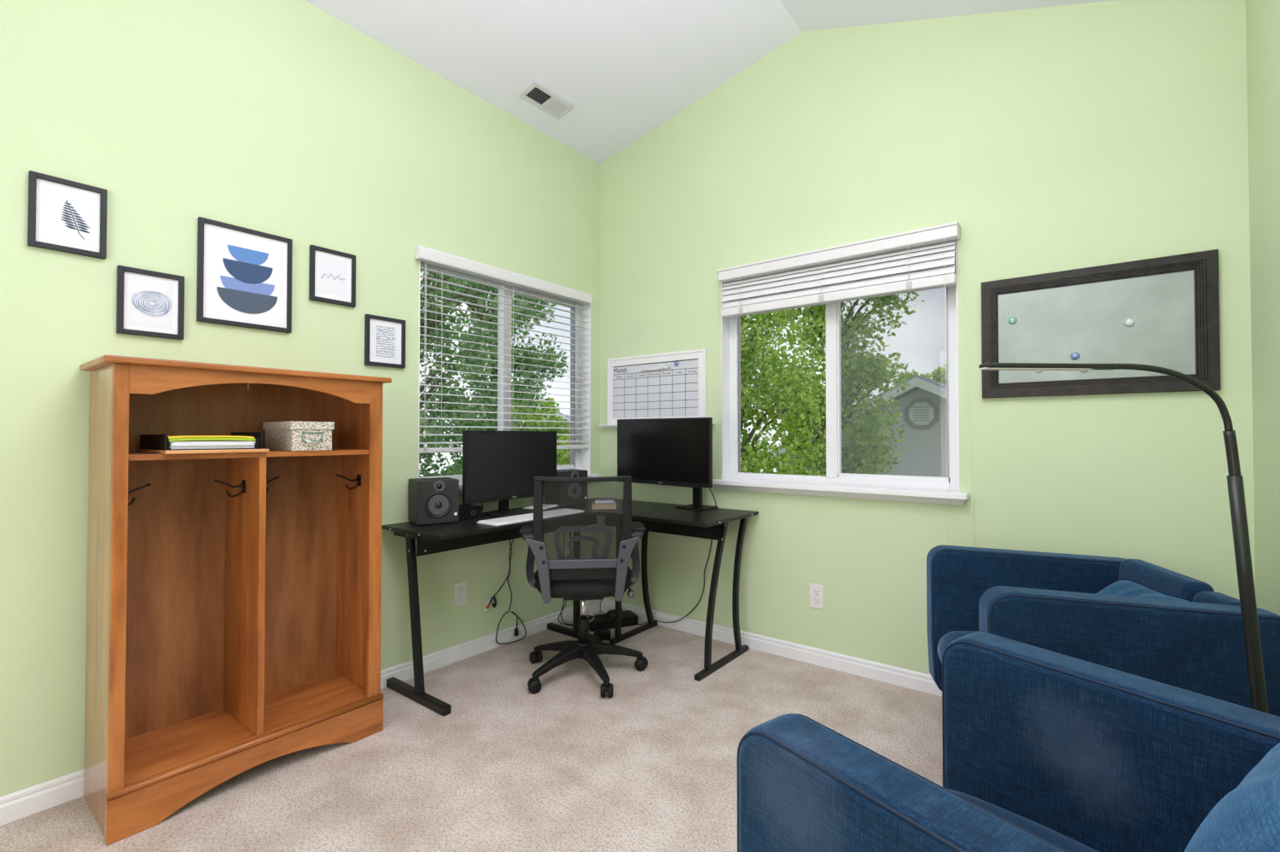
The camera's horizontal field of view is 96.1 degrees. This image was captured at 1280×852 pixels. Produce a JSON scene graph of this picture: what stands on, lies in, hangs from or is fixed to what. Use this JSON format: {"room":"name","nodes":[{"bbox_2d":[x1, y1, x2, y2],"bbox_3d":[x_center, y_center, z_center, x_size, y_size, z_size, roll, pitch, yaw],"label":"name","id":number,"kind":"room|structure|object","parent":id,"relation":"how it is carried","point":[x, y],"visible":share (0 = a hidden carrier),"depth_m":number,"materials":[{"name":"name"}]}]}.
{"room":"home office","nodes":[
{"label":"home office","id":0,"kind":"room"},
{"bbox_2d":[0,0,599,796],"bbox_3d":[-1.641,-0.291,2.128,0.140,2.928,4.300,-1,-1,38],"label":"wall","id":1,"kind":"structure","parent":0,"point":[286,119],"depth_m":2.14,"materials":[{"name":"green paint"}]},
{"bbox_2d":[27,170,107,259],"bbox_3d":[-1.794,-0.657,1.807,0.019,0.225,0.175,-1,-1,38],"label":"picture frame","id":2,"kind":"object","parent":1,"relation":"attached to","point":[65,215],"visible":1,"depth_m":1.80,"materials":[{"name":"grey"}]},
{"bbox_2d":[60,200,89,239],"bbox_3d":[-1.784,-0.651,1.818,0.002,0.113,0.069,-1,-1,38],"label":"print","id":3,"kind":"object","parent":2,"relation":"attached to","point":[74,214],"depth_m":1.82,"materials":[{"name":"grey paper"}]},
{"bbox_2d":[116,265,184,339],"bbox_3d":[-1.668,-0.417,1.964,0.019,0.223,0.176,-1,-1,38],"label":"picture frame","id":4,"kind":"object","parent":1,"relation":"attached to","point":[150,303],"visible":1,"depth_m":1.96,"materials":[{"name":"grey"}]},
{"bbox_2d":[131,290,171,316],"bbox_3d":[-1.668,-0.417,1.964,0.001,0.087,0.106,-1,-1,38],"label":"print","id":5,"kind":"object","parent":4,"relation":"attached to","point":[149,293],"depth_m":1.97},
{"bbox_2d":[196,216,292,332],"bbox_3d":[-1.495,-0.562,2.188,0.019,0.375,0.307,-1,-1,38],"label":"picture frame","id":6,"kind":"object","parent":1,"relation":"attached to","point":[244,275],"visible":1,"depth_m":2.18,"materials":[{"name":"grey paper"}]},
{"bbox_2d":[216,286,277,314],"bbox_3d":[-1.492,-0.469,2.189,0.001,0.082,0.200,-1,-1,38],"label":"print","id":7,"kind":"object","parent":6,"relation":"attached to","point":[229,299],"depth_m":2.18,"materials":[{"name":"blue"}]},
{"bbox_2d":[222,257,272,284],"bbox_3d":[-1.492,-0.581,2.191,0.001,0.078,0.164,-1,-1,38],"label":"print","id":8,"kind":"object","parent":6,"relation":"on","point":[235,270],"depth_m":2.19,"materials":[{"name":"blue paper"}]},
{"bbox_2d":[220,275,274,295],"bbox_3d":[-1.492,-0.517,2.190,0.001,0.075,0.180,-1,-1,38],"label":"print","id":9,"kind":"object","parent":6,"relation":"attached to","point":[229,285],"depth_m":2.18,"materials":[{"name":"blue paper"}]},
{"bbox_2d":[227,244,268,265],"bbox_3d":[-1.492,-0.643,2.192,0.001,0.062,0.136,-1,-1,38],"label":"print","id":10,"kind":"object","parent":6,"relation":"attached to","point":[238,254],"depth_m":2.19,"materials":[{"name":"blue paper"}]},
{"bbox_2d":[0,599,599,825],"bbox_3d":[-1.581,1.133,2.058,0.014,0.078,4.300,-1,-1,38],"label":"baseboard","id":11,"kind":"structure","parent":1,"relation":"attached to","point":[29,800],"depth_m":2.65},
{"bbox_2d":[308,244,355,307],"bbox_3d":[-1.300,-0.632,2.438,0.019,0.225,0.183,-1,-1,38],"label":"picture frame","id":12,"kind":"object","parent":1,"relation":"attached to","point":[332,277],"visible":1,"depth_m":2.43,"materials":[{"name":"grey"}]},
{"bbox_2d":[364,314,405,368],"bbox_3d":[-1.158,-0.382,2.617,0.019,0.224,0.184,-1,-1,38],"label":"picture frame","id":13,"kind":"object","parent":1,"relation":"attached to","point":[384,336],"visible":1,"depth_m":2.61,"materials":[{"name":"grey wood"}]},
{"bbox_2d":[376,325,395,357],"bbox_3d":[-1.157,-0.382,2.618,0.001,0.140,0.088,-1,-1,38],"label":"print","id":14,"kind":"object","parent":13,"relation":"attached to","point":[385,334],"depth_m":2.62,"materials":[{"name":"white paper"}]},
{"bbox_2d":[453,580,466,606],"bbox_3d":[-0.912,0.853,2.924,0.009,0.118,0.072,-1,-1,38],"label":"wall outlet","id":15,"kind":"object","parent":1,"relation":"attached to","point":[460,588],"visible":1,"depth_m":2.92,"materials":[{"name":"white plastic"}]},
{"bbox_2d":[458,586,464,593],"bbox_3d":[-0.909,0.832,2.922,0.003,0.034,0.034,-1,-1,38],"label":"receptacle","id":16,"kind":"object","parent":15,"relation":"attached to","point":[461,589],"depth_m":2.92,"materials":[{"name":"white plastic"}]},
{"bbox_2d":[458,593,464,601],"bbox_3d":[-0.909,0.874,2.921,0.003,0.034,0.034,-1,-1,38],"label":"receptacle","id":17,"kind":"object","parent":15,"relation":"attached to","point":[461,596],"depth_m":2.92,"materials":[{"name":"white plastic"}]},
{"bbox_2d":[484,539,511,611],"bbox_3d":[-0.761,0.768,3.090,0.021,0.421,0.172,-1,-1,41],"label":"cable","id":18,"kind":"object","parent":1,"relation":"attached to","point":[490,600],"visible":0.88,"depth_m":3.06,"materials":[{"name":"black plastic"}]},
{"bbox_2d":[418,260,599,494],"bbox_3d":[-0.727,-0.245,3.258,0.190,1.199,1.272,-1,-1,38],"label":"window","id":19,"kind":"structure","parent":1,"relation":"in","point":[579,458],"depth_m":3.70,"materials":[{"name":"white plastic"}]},
{"bbox_2d":[414,244,592,453],"bbox_3d":[-0.704,-0.355,3.224,0.101,0.986,1.224,-1,-1,38],"label":"window blind","id":20,"kind":"object","parent":19,"relation":"attached to","point":[428,256],"visible":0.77,"depth_m":3.13,"materials":[{"name":"white plastic"}]},
{"bbox_2d":[0,610,942,851],"bbox_3d":[-0.417,1.198,1.149,3.247,0.080,4.580,-1,-1,38],"label":"floor","id":21,"kind":"structure","parent":0,"point":[650,765],"depth_m":1.98,"materials":[{"name":"beige carpet"}]},
{"bbox_2d":[79,354,391,845],"bbox_3d":[-1.370,0.490,2.022,0.371,1.363,0.834,-1,-1,38],"label":"cabinet","id":22,"kind":"object","parent":21,"relation":"on","point":[234,601],"visible":1,"depth_m":2.01,"materials":[{"name":"brown wood"}]},
{"bbox_2d":[138,448,269,453],"bbox_3d":[-1.447,0.081,1.909,0.328,0.010,0.273,-1,-1,38],"label":"wooden board","id":23,"kind":"object","parent":22,"relation":"on","point":[223,450],"visible":0.84,"depth_m":1.80,"materials":[{"name":"brown wood"}]},
{"bbox_2d":[139,434,262,450],"bbox_3d":[-1.454,0.052,1.907,0.300,0.048,0.258,-1,-1,38],"label":"book","id":24,"kind":"object","parent":23,"relation":"on","point":[147,441],"visible":1,"depth_m":1.80,"materials":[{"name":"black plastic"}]},
{"bbox_2d":[167,436,255,441],"bbox_3d":[-1.451,0.044,1.899,0.276,0.011,0.226,-1,-1,38],"label":"folder","id":25,"kind":"object","parent":24,"relation":"on","point":[186,438],"visible":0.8,"depth_m":1.81,"materials":[{"name":"green"}]},
{"bbox_2d":[167,435,254,438],"bbox_3d":[-1.453,0.036,1.897,0.274,0.008,0.224,-1,-1,38],"label":"folder","id":26,"kind":"object","parent":25,"relation":"on","point":[168,436],"visible":0.86,"depth_m":1.82,"materials":[{"name":"yellow paper"}]},
{"bbox_2d":[230,431,262,448],"bbox_3d":[-1.389,0.049,2.014,0.290,0.055,0.020,-1,-1,38],"label":"box","id":27,"kind":"object","parent":23,"relation":"on","point":[258,436],"visible":0.39,"depth_m":1.95,"materials":[{"name":"black plastic"}]},
{"bbox_2d":[123,672,366,785],"bbox_3d":[-1.380,1.039,2.022,0.326,0.017,0.747,-1,-1,38],"label":"shelf","id":28,"kind":"object","parent":22,"relation":"attached to","point":[157,749],"depth_m":1.97,"materials":[{"name":"brown wood"}]},
{"bbox_2d":[128,448,368,460],"bbox_3d":[-1.380,0.097,2.036,0.326,0.017,0.747,-1,-1,38],"label":"shelf","id":29,"kind":"object","parent":22,"relation":"attached to","point":[134,455],"depth_m":1.95,"materials":[{"name":"brown wood"}]},
{"bbox_2d":[262,420,334,450],"bbox_3d":[-1.268,0.038,2.138,0.269,0.104,0.148,-1,-1,38],"label":"storage box","id":30,"kind":"object","parent":22,"relation":"on","point":[291,435],"visible":0.98,"depth_m":2.07,"materials":[{"name":"beige cardboard"}]},
{"bbox_2d":[495,538,526,644],"bbox_3d":[-0.705,0.872,3.149,0.030,0.626,0.206,-1,-1,38],"label":"cable","id":31,"kind":"object","parent":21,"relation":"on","point":[516,631],"visible":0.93,"depth_m":3.14,"materials":[{"name":"black plastic"}]},
{"bbox_2d":[381,500,758,715],"bbox_3d":[-0.270,0.816,2.808,1.139,0.735,1.468,-1,-1,38],"label":"desk","id":32,"kind":"object","parent":21,"relation":"on","point":[658,517],"visible":0.76,"depth_m":2.78,"materials":[{"name":"black metal"}]},
{"bbox_2d":[407,477,459,525],"bbox_3d":[-0.959,0.347,2.675,0.186,0.200,0.185,1,-1,-34],"label":"speaker","id":33,"kind":"object","parent":32,"relation":"on","point":[435,500],"visible":1,"depth_m":2.61},
{"bbox_2d":[459,504,482,519],"bbox_3d":[-0.872,0.421,2.831,0.133,0.055,0.137,-1,-1,38],"label":"speaker","id":34,"kind":"object","parent":32,"relation":"on","point":[466,511],"visible":0.59,"depth_m":2.80,"materials":[{"name":"black plastic"}]},
{"bbox_2d":[477,512,533,525],"bbox_3d":[-0.519,0.443,2.820,0.140,0.012,0.576,-1,-1,37],"label":"keyboard","id":35,"kind":"object","parent":32,"relation":"on","point":[525,517],"visible":0.5,"depth_m":2.66,"materials":[{"name":"white plastic"}]},
{"bbox_2d":[462,430,556,517],"bbox_3d":[-0.665,0.238,2.956,0.254,0.426,0.592,-1,-1,38],"label":"monitor","id":36,"kind":"object","parent":32,"relation":"on","point":[500,466],"visible":0.92,"depth_m":2.89,"materials":[{"name":"black plastic"}]},
{"bbox_2d":[522,505,533,510],"bbox_3d":[-0.543,0.446,3.150,0.140,0.016,0.171,0,-1,18],"label":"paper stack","id":37,"kind":"object","parent":32,"relation":"on","point":[531,507],"visible":0.19,"depth_m":3.09,"materials":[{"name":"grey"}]},
{"bbox_2d":[560,598,573,624],"bbox_3d":[-0.399,0.884,3.388,0.138,0.583,0.015,0,-1,-23],"label":"cable","id":38,"kind":"object","parent":32,"relation":"hanging from","point":[563,598],"visible":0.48,"depth_m":3.37,"materials":[{"name":"black plastic"}]},
{"bbox_2d":[556,468,587,477],"bbox_3d":[-0.426,0.357,3.344,0.186,0.200,0.185,1,-1,-38],"label":"speaker","id":39,"kind":"object","parent":32,"relation":"on","point":[568,472],"visible":0.2,"depth_m":3.29},
{"bbox_2d":[616,417,717,510],"bbox_3d":[0.192,0.207,3.220,0.636,0.495,0.258,-1,-1,39],"label":"monitor","id":40,"kind":"object","parent":32,"relation":"on","point":[667,451],"visible":0.94,"depth_m":3.10,"materials":[{"name":"black plastic"}]},
{"bbox_2d":[636,539,712,624],"bbox_3d":[0.173,0.881,3.364,0.551,0.617,0.048,0,-1,29],"label":"cable","id":41,"kind":"object","parent":32,"relation":"hanging from","point":[711,539],"visible":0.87,"depth_m":3.26,"materials":[{"name":"black plastic"}]},
{"bbox_2d":[519,475,647,697],"bbox_3d":[-0.255,0.703,2.769,0.594,0.960,0.596,0,-1,-5],"label":"office chair","id":42,"kind":"object","parent":21,"relation":"on","point":[582,538],"visible":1,"depth_m":2.54,"materials":[{"name":"black plastic"}]},
{"bbox_2d":[593,628,610,639],"bbox_3d":[-0.211,1.167,3.219,0.090,0.045,0.050,0,-1,8],"label":"power adapter","id":43,"kind":"object","parent":21,"relation":"on","point":[605,634],"visible":0.72,"depth_m":3.20,"materials":[{"name":"black plastic"}]},
{"bbox_2d":[587,609,638,631],"bbox_3d":[-0.173,1.151,3.446,0.300,0.085,0.130,0,-1,-24],"label":"box","id":44,"kind":"object","parent":21,"relation":"on","point":[629,618],"visible":0.73,"depth_m":3.41,"materials":[{"name":"black plastic"}]},
{"bbox_2d":[557,600,573,626],"bbox_3d":[-0.380,0.889,3.390,0.212,0.593,0.041,0,-1,-24],"label":"cable","id":45,"kind":"object","parent":44,"relation":"attached to","point":[566,601],"visible":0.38,"depth_m":3.35,"materials":[{"name":"black plastic"}]},
{"bbox_2d":[736,631,1279,851],"bbox_3d":[0.609,0.791,0.798,0.706,0.726,0.681,1,-1,-36],"label":"armchair","id":46,"kind":"object","parent":21,"relation":"on","point":[1044,750],"visible":1,"depth_m":0.93,"materials":[{"name":"blue fabric"}]},
{"bbox_2d":[947,788,1099,851],"bbox_3d":[0.574,0.758,0.848,0.548,0.141,0.590,1,-1,-36],"label":"seat cushion","id":47,"kind":"object","parent":46,"relation":"on","point":[1069,829],"depth_m":1.04,"materials":[{"name":"blue fabric"}]},
{"bbox_2d":[1184,742,1279,851],"bbox_3d":[0.726,0.561,0.646,0.425,0.400,0.242,1,-1,-36],"label":"throw pillow","id":48,"kind":"object","parent":46,"relation":"on","point":[1247,818],"visible":1,"depth_m":0.60,"materials":[{"name":"blue fabric"}]},
{"bbox_2d":[926,544,1279,715],"bbox_3d":[1.316,0.806,1.782,0.681,0.726,0.706,0,-1,14],"label":"armchair","id":49,"kind":"object","parent":21,"relation":"on","point":[1050,601],"visible":0.42,"depth_m":1.49,"materials":[{"name":"blue fabric"}]},
{"bbox_2d":[937,630,979,663],"bbox_3d":[1.258,0.773,1.797,0.590,0.141,0.548,0,-1,14],"label":"seat cushion","id":50,"kind":"object","parent":49,"relation":"on","point":[945,637],"depth_m":1.99,"materials":[{"name":"blue fabric"}]},
{"bbox_2d":[1095,580,1189,601],"bbox_3d":[1.444,0.633,1.741,0.306,0.292,0.448,0,-1,12],"label":"throw pillow","id":51,"kind":"object","parent":49,"relation":"on","point":[1126,588],"visible":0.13,"depth_m":1.77,"materials":[{"name":"blue fabric"}]},
{"bbox_2d":[978,362,1268,713],"bbox_3d":[1.142,0.510,1.236,0.751,1.300,0.199,0,-1,-7],"label":"floor lamp","id":52,"kind":"object","parent":21,"relation":"on","point":[1235,480],"visible":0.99,"depth_m":1.27,"materials":[{"name":"grey metal"}]},
{"bbox_2d":[978,366,1091,370],"bbox_3d":[0.878,-0.127,1.280,0.234,0.005,0.026,0,-1,0],"label":"diffuser","id":53,"kind":"object","parent":52,"relation":"attached to","point":[980,368],"depth_m":1.27,"materials":[{"name":"beige"}]},
{"bbox_2d":[304,0,1113,163],"bbox_3d":[-0.417,-1.859,1.195,3.247,0.781,4.580,-1,-1,38],"label":"ceiling","id":54,"kind":"structure","parent":0,"point":[626,67],"depth_m":2.81,"materials":[{"name":"white paint"}]},
{"bbox_2d":[518,81,575,119],"bbox_3d":[-0.507,-1.777,3.150,0.130,0.032,0.296,-1,-1,38],"label":"ceiling vent","id":55,"kind":"object","parent":54,"relation":"in","point":[536,94],"visible":1,"depth_m":3.14,"materials":[{"name":"white metal"}]},
{"bbox_2d":[599,0,1255,674],"bbox_3d":[0.950,-0.419,2.923,3.247,3.208,0.140,-1,-1,38],"label":"wall","id":56,"kind":"structure","parent":0,"point":[1064,137],"depth_m":2.48,"materials":[{"name":"green paint"}]},
{"bbox_2d":[598,349,715,427],"bbox_3d":[0.077,-0.213,3.477,0.835,0.443,0.054,-1,-1,38],"label":"calendar board","id":57,"kind":"object","parent":56,"relation":"attached to","point":[679,391],"visible":0.99,"depth_m":3.47,"materials":[{"name":"white"}]},
{"bbox_2d":[640,366,667,371],"bbox_3d":[0.084,-0.345,3.481,0.196,0.019,0.015,-1,-1,38],"label":"marker","id":58,"kind":"object","parent":57,"relation":"attached to","point":[663,367],"visible":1,"depth_m":3.47,"materials":[{"name":"white plastic"}]},
{"bbox_2d":[599,598,942,696],"bbox_3d":[0.902,1.145,2.838,2.967,0.078,0.014,-1,-1,38],"label":"baseboard","id":59,"kind":"structure","parent":56,"relation":"attached to","point":[877,671],"depth_m":2.90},
{"bbox_2d":[809,582,824,609],"bbox_3d":[0.880,0.848,2.864,0.072,0.118,0.009,-1,-1,38],"label":"wall outlet","id":60,"kind":"object","parent":56,"relation":"attached to","point":[817,591],"visible":1,"depth_m":2.86,"materials":[{"name":"white plastic"}]},
{"bbox_2d":[813,588,820,595],"bbox_3d":[0.878,0.827,2.862,0.034,0.034,0.003,-1,-1,38],"label":"receptacle","id":61,"kind":"object","parent":60,"relation":"attached to","point":[816,591],"depth_m":2.86,"materials":[{"name":"white plastic"}]},
{"bbox_2d":[813,596,820,604],"bbox_3d":[0.878,0.869,2.861,0.034,0.034,0.003,-1,-1,38],"label":"receptacle","id":62,"kind":"object","parent":60,"relation":"attached to","point":[816,599],"depth_m":2.86,"materials":[{"name":"white plastic"}]},
{"bbox_2d":[712,239,969,505],"bbox_3d":[0.942,-0.254,2.887,1.252,1.202,0.202,-1,-1,38],"label":"window","id":63,"kind":"structure","parent":56,"relation":"in","point":[905,488],"depth_m":2.90,"materials":[{"name":"white plastic"}]},
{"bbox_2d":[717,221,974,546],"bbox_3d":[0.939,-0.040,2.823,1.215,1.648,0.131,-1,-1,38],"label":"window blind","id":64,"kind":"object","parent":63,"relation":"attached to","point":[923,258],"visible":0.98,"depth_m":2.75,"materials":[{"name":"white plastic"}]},
{"bbox_2d":[980,249,1220,398],"bbox_3d":[1.724,-0.364,2.211,0.712,0.488,0.026,-1,-1,38],"label":"board","id":65,"kind":"object","parent":56,"relation":"attached to","point":[1172,301],"visible":1,"depth_m":2.18,"materials":[{"name":"black metal"}]},
{"bbox_2d":[1008,316,1017,324],"bbox_3d":[1.530,-0.433,2.363,0.030,0.030,0.011,-1,-1,38],"label":"magnet","id":66,"kind":"object","parent":65,"relation":"attached to","point":[1012,320],"visible":1,"depth_m":2.36,"materials":[{"name":"teal plastic"}]},
{"bbox_2d":[1070,352,1080,360],"bbox_3d":[1.691,-0.272,2.235,0.030,0.030,0.011,-1,-1,38],"label":"magnet","id":67,"kind":"object","parent":65,"relation":"attached to","point":[1074,356],"visible":1,"depth_m":2.23,"materials":[{"name":"blue plastic"}]},
{"bbox_2d":[1123,318,1134,326],"bbox_3d":[1.819,-0.385,2.137,0.030,0.030,0.011,-1,-1,38],"label":"magnet","id":68,"kind":"object","parent":65,"relation":"attached to","point":[1129,322],"visible":1,"depth_m":2.13,"materials":[{"name":"white plastic"}]},
{"bbox_2d":[1245,0,1279,614],"bbox_3d":[0.807,-0.193,0.213,0.140,2.674,4.300,-1,-1,38],"label":"wall","id":69,"kind":"structure","parent":0,"point":[1262,16],"depth_m":1.79,"materials":[{"name":"green paint"}]},
{"label":"outside","id":70,"kind":"structure","parent":0,"visible":0},
{"bbox_3d":[8.355,4.116,14.747,60.000,0.100,52.000,-1,-1,38],"label":"ground","id":71,"kind":"structure","parent":70,"visible":0},
{"bbox_2d":[418,269,524,477],"bbox_3d":[-2.683,-0.140,6.311,2.890,8.159,2.870,1,-1,-30],"label":"tree","id":72,"kind":"object","parent":71,"relation":"on","point":[426,347],"visible":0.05,"depth_m":6.37,"materials":[{"name":"green plant"}]},
{"bbox_2d":[419,272,568,476],"bbox_3d":[-2.420,-0.569,9.714,2.653,9.120,3.284,1,-1,-35],"label":"tree","id":73,"kind":"object","parent":71,"relation":"on","point":[525,353],"visible":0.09,"depth_m":9.42,"materials":[{"name":"green plant"}]},
{"bbox_2d":[452,394,570,472],"bbox_3d":[-2.832,1.617,13.818,3.930,4.877,2.831,0,-1,19],"label":"tree","id":74,"kind":"object","parent":71,"relation":"on","point":[562,455],"visible":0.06,"depth_m":13.19,"materials":[{"name":"green plant"}]},
{"bbox_2d":[461,411,570,465],"bbox_3d":[-3.050,1.874,21.201,5.440,4.580,7.700,0,-1,-7],"label":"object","id":75,"kind":"structure","parent":71,"relation":"on","point":[557,412],"depth_m":17.47,"materials":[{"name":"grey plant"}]},
{"bbox_2d":[740,306,848,475],"bbox_3d":[1.149,0.528,6.851,1.729,6.840,2.596,1,-1,-45],"label":"tree","id":76,"kind":"object","parent":71,"relation":"on","point":[754,344],"visible":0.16,"depth_m":6.35,"materials":[{"name":"green plant"}]},
{"bbox_2d":[769,289,928,476],"bbox_3d":[2.589,0.022,7.921,3.067,7.883,1.660,-1,-1,44],"label":"tree","id":77,"kind":"object","parent":71,"relation":"on","point":[859,456],"visible":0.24,"depth_m":7.54,"materials":[{"name":"green plant"}]},
{"bbox_2d":[754,374,948,477],"bbox_3d":[6.673,1.633,11.974,5.840,4.780,7.700,-1,-1,38],"label":"neighbor house","id":78,"kind":"structure","parent":71,"relation":"on","point":[922,405],"depth_m":9.27,"materials":[{"name":"white paint"}]},
{"bbox_2d":[908,401,933,424],"bbox_3d":[4.525,-0.198,9.251,0.360,0.360,0.020,-1,-1,38],"label":"gable vent","id":79,"kind":"object","parent":78,"relation":"attached to","point":[920,413],"depth_m":9.24,"materials":[{"name":"grey plastic"}]},
{"bbox_2d":[893,363,947,385],"bbox_3d":[9.195,1.097,17.921,2.301,6.040,4.495,1,-1,-45],"label":"tree","id":80,"kind":"object","parent":71,"relation":"on","point":[939,375],"visible":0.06,"depth_m":17.68,"materials":[{"name":"green plant"}]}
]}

